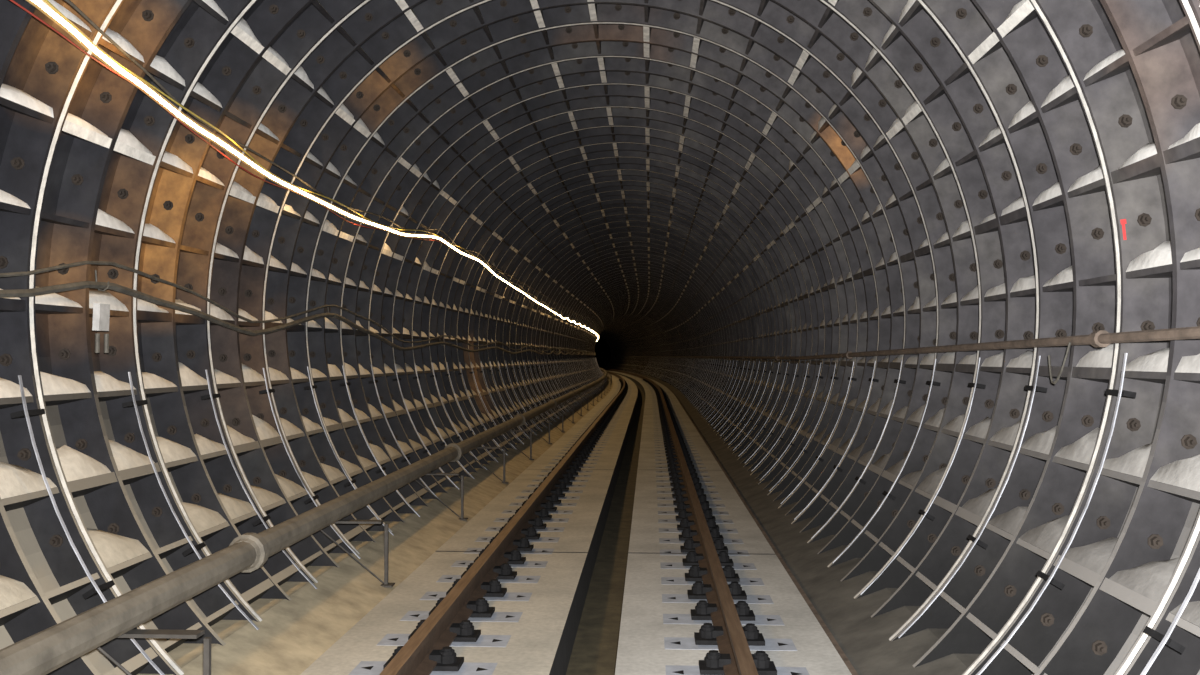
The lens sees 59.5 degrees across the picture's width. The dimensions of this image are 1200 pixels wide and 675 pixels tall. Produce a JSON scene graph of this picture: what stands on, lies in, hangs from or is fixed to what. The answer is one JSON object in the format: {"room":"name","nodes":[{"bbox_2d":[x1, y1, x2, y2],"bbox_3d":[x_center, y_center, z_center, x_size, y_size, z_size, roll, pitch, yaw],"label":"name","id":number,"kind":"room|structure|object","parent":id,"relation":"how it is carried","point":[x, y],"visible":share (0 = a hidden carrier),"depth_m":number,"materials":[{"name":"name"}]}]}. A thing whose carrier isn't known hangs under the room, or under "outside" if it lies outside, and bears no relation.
{"room":"subway tunnel","nodes":[
{"label":"subway tunnel","id":0,"kind":"room"},
{"bbox_2d":[137,370,979,674],"bbox_3d":[-0.846,2.819,64.500,11.214,0.380,135.053,0,-1,3],"label":"floor","id":1,"kind":"structure","parent":0,"point":[596,607],"depth_m":7.34,"materials":[{"name":"concrete"}]},
{"bbox_2d":[0,368,611,674],"bbox_3d":[-1.591,2.212,51.336,4.448,0.640,115.217,0,-1,3],"label":"pipe","id":2,"kind":"object","parent":1,"relation":"on","point":[45,651],"visible":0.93,"depth_m":5.17,"materials":[{"name":"metal"}]},
{"bbox_2d":[348,367,808,674],"bbox_3d":[-0.666,2.647,64.404,9.057,0.200,134.873,0,-1,3],"label":"rails","id":3,"kind":"object","parent":1,"relation":"on","point":[716,587],"visible":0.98,"depth_m":7.11,"materials":[{"name":"metal"}]},
{"bbox_2d":[0,0,1199,674],"bbox_3d":[-0.822,0.764,64.727,12.443,5.282,134.573,0,-1,3],"label":"lining","id":4,"kind":"object","parent":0,"point":[628,153],"visible":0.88,"depth_m":7.23,"materials":[{"name":"metal"}]},
{"bbox_2d":[0,261,595,355],"bbox_3d":[-1.728,0.516,45.250,2.105,0.546,88.238,0,-1,3],"label":"hanging cable","id":5,"kind":"object","parent":4,"relation":"attached to","point":[101,312],"visible":0.98,"depth_m":6.26,"materials":[{"name":"rubber"}]},
{"bbox_2d":[10,0,598,338],"bbox_3d":[-2.203,-0.446,59.182,5.344,0.691,115.989,0,-1,3],"label":"cord","id":6,"kind":"object","parent":4,"relation":"attached to","point":[69,25],"visible":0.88,"depth_m":6.08,"materials":[{"name":"white plastic"}]},
{"bbox_2d":[0,0,1199,626],"bbox_3d":[0.882,0.151,40.933,6.764,3.178,79.113,0,-1,3],"label":"dust deposits","id":7,"kind":"object","parent":4,"relation":"on","point":[1150,580],"visible":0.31,"depth_m":5.76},
{"bbox_2d":[10,353,1199,674],"bbox_3d":[0.744,1.525,45.176,6.973,1.524,89.180,0,-1,3],"label":"strips","id":8,"kind":"object","parent":4,"relation":"attached to","point":[1165,640],"visible":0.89,"depth_m":6.50,"materials":[{"name":"silver metal"}]},
{"bbox_2d":[631,326,1199,383],"bbox_3d":[2.487,0.954,51.028,4.080,0.388,116.456,0,-1,3],"label":"pipe","id":9,"kind":"object","parent":4,"relation":"attached to","point":[1101,338],"visible":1,"depth_m":5.44,"materials":[{"name":"metal"}]}
]}

